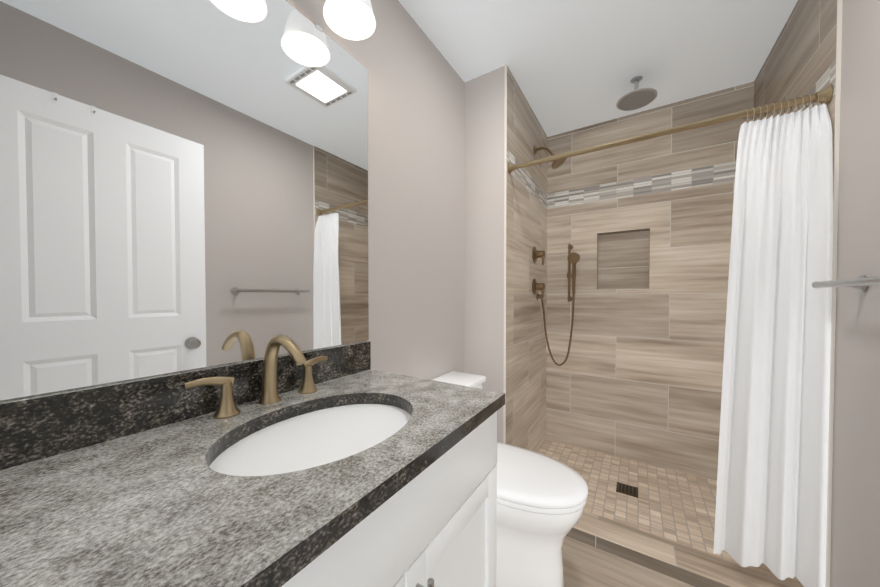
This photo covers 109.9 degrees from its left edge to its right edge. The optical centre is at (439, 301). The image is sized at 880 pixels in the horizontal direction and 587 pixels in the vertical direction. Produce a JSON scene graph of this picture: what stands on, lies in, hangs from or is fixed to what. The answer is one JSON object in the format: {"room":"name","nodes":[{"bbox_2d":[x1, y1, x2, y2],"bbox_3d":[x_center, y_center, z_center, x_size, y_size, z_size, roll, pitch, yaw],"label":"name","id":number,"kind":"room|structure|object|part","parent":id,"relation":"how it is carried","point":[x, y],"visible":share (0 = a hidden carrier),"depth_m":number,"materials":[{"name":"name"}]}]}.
{"room":"bathroom","nodes":[
{"label":"bathroom","id":0,"kind":"room"},
{"bbox_2d":[0,0,464,401],"bbox_3d":[-0.694,-0.046,0.625,0.100,2.452,2.957,1,1,33],"label":"wall","id":1,"kind":"structure","parent":0,"point":[416,109],"depth_m":1.41,"materials":[{"name":"grey paint"}]},
{"bbox_2d":[0,0,368,400],"bbox_3d":[-0.504,-0.360,0.813,0.008,1.032,0.858,1,1,33],"label":"mirror","id":2,"kind":"object","parent":1,"relation":"attached to","point":[183,185],"visible":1,"depth_m":0.68,"materials":[{"name":"clear glass"}]},
{"bbox_2d":[0,341,370,469],"bbox_3d":[-0.500,0.210,0.816,0.020,0.105,0.850,1,1,33],"label":"backsplash","id":3,"kind":"structure","parent":1,"relation":"attached to","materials":[{"name":"stone"}]},
{"bbox_2d":[323,0,375,40],"bbox_3d":[-0.413,-0.997,0.772,0.194,0.263,0.600,1,1,33],"label":"sconce","id":4,"kind":"object","parent":1,"relation":"attached to","point":[352,20],"visible":1,"depth_m":1.00,"materials":[{"name":"white glass"}]},
{"bbox_3d":[-0.277,-0.953,0.950,0.060,0.100,0.060,1,1,33],"label":"bulb","id":5,"kind":"part","parent":4,"relation":"part of","materials":[{"name":"white glass"}]},
{"bbox_2d":[464,66,504,442],"bbox_3d":[0.477,-0.073,2.223,0.350,2.452,0.996,1,1,33],"label":"wall","id":6,"kind":"structure","parent":0,"point":[484,233],"depth_m":1.77,"materials":[{"name":"grey paint"}]},
{"bbox_2d":[398,0,797,136],"bbox_3d":[0.253,-1.298,0.649,1.647,0.050,4.053,1,1,33],"label":"ceiling","id":7,"kind":"structure","parent":0,"point":[574,64],"depth_m":1.55,"materials":[{"name":"white paint"}]},
{"bbox_2d":[616,76,656,110],"bbox_3d":[1.142,-1.228,1.796,0.202,0.126,0.202,1,1,33],"label":"shower head","id":8,"kind":"object","parent":7,"relation":"attached to","point":[637,98],"visible":1,"depth_m":1.78},
{"bbox_3d":[1.142,-1.244,1.796,0.022,0.077,0.021,1,1,33],"label":"arm","id":9,"kind":"part","parent":8,"relation":"part of"},
{"bbox_2d":[562,536,694,586],"bbox_3d":[0.253,1.204,0.691,1.647,0.050,4.053,1,1,33],"label":"floor","id":10,"kind":"structure","parent":0,"point":[585,565],"depth_m":1.34,"materials":[{"name":"tile"}]},
{"bbox_2d":[0,335,504,586],"bbox_3d":[-0.268,0.632,0.674,0.572,1.093,0.850,1,1,33],"label":"bathroom vanity","id":11,"kind":"object","parent":10,"relation":"on","point":[340,466],"visible":1,"depth_m":0.53,"materials":[{"name":"white stone"}]},
{"bbox_3d":[-0.516,0.186,0.696,0.022,0.031,0.090,1,1,33],"label":"handle lever","id":12,"kind":"part","parent":11,"relation":"part of","materials":[{"name":"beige metal"}]},
{"bbox_3d":[-0.497,0.225,0.719,0.052,0.078,0.052,1,1,33],"label":"handle","id":13,"kind":"part","parent":11,"relation":"part of","materials":[{"name":"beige metal"}]},
{"bbox_2d":[258,335,305,404],"bbox_3d":[-0.397,0.174,0.779,0.174,0.179,0.052,1,1,33],"label":"faucet","id":14,"kind":"object","parent":11,"relation":"on","point":[267,367],"depth_m":0.80,"materials":[{"name":"gold metal"}]},
{"bbox_3d":[-0.383,0.222,0.896,0.052,0.078,0.052,1,1,33],"label":"handle","id":15,"kind":"part","parent":11,"relation":"part of","materials":[{"name":"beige metal"}]},
{"bbox_3d":[-0.371,0.182,0.923,0.022,0.031,0.090,1,1,33],"label":"handle lever","id":16,"kind":"part","parent":11,"relation":"part of","materials":[{"name":"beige metal"}]},
{"bbox_3d":[-0.083,0.773,0.518,0.019,0.606,0.058,1,1,33],"label":"door stile","id":17,"kind":"part","parent":11,"relation":"part of","materials":[{"name":"white wood"}]},
{"bbox_3d":[0.041,0.770,0.720,0.011,0.490,0.291,1,1,33],"label":"door panel","id":18,"kind":"part","parent":11,"relation":"part of","materials":[{"name":"white wood"}]},
{"bbox_3d":[0.044,0.496,0.713,0.019,0.058,0.291,1,1,33],"label":"door rail","id":19,"kind":"part","parent":11,"relation":"part of","materials":[{"name":"white wood"}]},
{"bbox_2d":[432,371,587,586],"bbox_3d":[0.238,0.780,1.334,0.716,0.776,0.488,1,1,33],"label":"toilet","id":20,"kind":"object","parent":10,"relation":"on","point":[541,500],"visible":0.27,"depth_m":1.20,"materials":[{"name":"white ceramic"}]},
{"bbox_3d":[0.046,0.406,1.495,0.207,0.034,0.407,1,1,33],"label":"tank lid","id":21,"kind":"part","parent":20,"relation":"part of","materials":[{"name":"white ceramic"}]},
{"bbox_3d":[0.342,0.967,1.326,0.508,0.402,0.378,1,1,33],"label":"bowl","id":22,"kind":"part","parent":20,"relation":"part of","materials":[{"name":"white ceramic"}]},
{"bbox_3d":[0.346,0.755,1.319,0.512,0.022,0.390,1,1,33],"label":"seat","id":23,"kind":"part","parent":20,"relation":"part of","materials":[{"name":"white plastic"}]},
{"bbox_3d":[0.346,0.727,1.319,0.519,0.034,0.396,1,1,33],"label":"lid","id":24,"kind":"part","parent":20,"relation":"part of","materials":[{"name":"white plastic"}]},
{"bbox_2d":[537,439,801,584],"bbox_3d":[1.166,1.139,1.885,1.177,0.040,0.855,1,1,33],"label":"shower floor","id":25,"kind":"structure","parent":10,"relation":"on","point":[675,506],"depth_m":1.77,"materials":[{"name":"tile"}]},
{"bbox_2d":[616,482,637,497],"bbox_3d":[1.113,1.118,1.836,0.110,0.004,0.110,1,1,33],"label":"floor drain","id":26,"kind":"object","parent":25,"relation":"on","point":[626,489],"visible":1,"depth_m":1.83,"materials":[{"name":"brown metal"}]},
{"bbox_2d":[573,511,803,586],"bbox_3d":[0.893,1.137,1.458,1.197,0.058,0.158,1,1,33],"label":"curb","id":27,"kind":"object","parent":10,"relation":"on","point":[710,566],"visible":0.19,"depth_m":1.35,"materials":[{"name":"tile"}]},
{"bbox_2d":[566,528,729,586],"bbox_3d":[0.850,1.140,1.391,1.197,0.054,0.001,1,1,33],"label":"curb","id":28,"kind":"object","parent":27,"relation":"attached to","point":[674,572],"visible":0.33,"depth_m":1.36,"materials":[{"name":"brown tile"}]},
{"bbox_2d":[830,0,879,586],"bbox_3d":[0.905,-0.040,0.254,0.100,2.452,4.053,1,1,33],"label":"wall","id":29,"kind":"structure","parent":0,"point":[855,539],"depth_m":0.96,"materials":[{"name":"grey paint"}]},
{"bbox_2d":[503,0,842,586],"bbox_3d":[1.126,-0.066,1.804,1.198,2.452,0.999,1,1,33],"label":"shower wall tiles","id":30,"kind":"structure","parent":29,"relation":"attached to","point":[643,228],"depth_m":2.06,"materials":[{"name":"beige tile"}]},
{"bbox_3d":[0.358,-0.064,1.704,0.012,2.452,0.003,1,1,33],"label":"edge trim","id":31,"kind":"part","parent":30,"relation":"part of","materials":[{"name":"beige"}]},
{"bbox_2d":[532,246,544,264],"bbox_3d":[0.605,-0.291,2.005,0.073,0.098,0.286,1,1,33],"label":"shower valve","id":32,"kind":"object","parent":30,"relation":"attached to","point":[536,255],"depth_m":2.12,"materials":[{"name":"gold metal"}]},
{"bbox_3d":[0.691,-0.328,2.141,0.071,0.112,0.112,1,1,33],"label":"plate","id":33,"kind":"part","parent":32,"relation":"part of","materials":[{"name":"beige metal"}]},
{"bbox_2d":[532,279,544,297],"bbox_3d":[0.607,-0.082,2.012,0.073,0.113,0.287,1,1,33],"label":"shower valve","id":34,"kind":"object","parent":30,"relation":"attached to","point":[536,286],"depth_m":2.12,"materials":[{"name":"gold metal"}]},
{"bbox_3d":[0.691,-0.104,2.144,0.071,0.112,0.112,1,1,33],"label":"plate","id":35,"kind":"part","parent":34,"relation":"part of","materials":[{"name":"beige metal"}]},
{"bbox_2d":[534,145,565,168],"bbox_3d":[0.746,-0.990,2.089,0.207,0.186,0.106,1,1,33],"label":"shower head","id":36,"kind":"object","parent":30,"relation":"attached to","point":[557,163],"visible":0.85,"depth_m":2.08},
{"bbox_3d":[0.719,-1.018,2.105,0.124,0.087,0.018,1,1,33],"label":"arm","id":37,"kind":"part","parent":36,"relation":"part of"},
{"bbox_2d":[536,244,579,365],"bbox_3d":[0.880,0.020,2.269,0.258,0.906,0.302,1,1,33],"label":"handheld shower","id":38,"kind":"object","parent":30,"relation":"attached to","point":[573,258],"visible":0.96,"depth_m":2.28,"materials":[{"name":"beige metal"}]},
{"bbox_2d":[507,84,832,586],"bbox_3d":[0.872,0.134,1.409,1.173,1.806,0.117,1,1,33],"label":"shower curtain","id":39,"kind":"object","parent":30,"relation":"attached to","point":[771,496],"visible":1,"depth_m":1.17,"materials":[{"name":"white fabric"}]},
{"bbox_3d":[0.882,-0.739,1.410,1.169,0.025,0.025,1,1,33],"label":"rail rod","id":40,"kind":"part","parent":39,"relation":"part of","materials":[{"name":"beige metal"}]},
{"bbox_3d":[1.358,-0.054,1.065,0.011,2.452,0.003,1,1,33],"label":"edge trim","id":41,"kind":"part","parent":30,"relation":"part of","materials":[{"name":"beige"}]},
{"bbox_2d":[812,275,879,291],"bbox_3d":[1.117,-0.051,0.763,0.088,0.052,0.574,1,1,33],"label":"towel rail","id":42,"kind":"object","parent":29,"relation":"attached to","point":[861,283],"visible":1,"depth_m":0.88,"materials":[{"name":"grey metal"}]}
]}

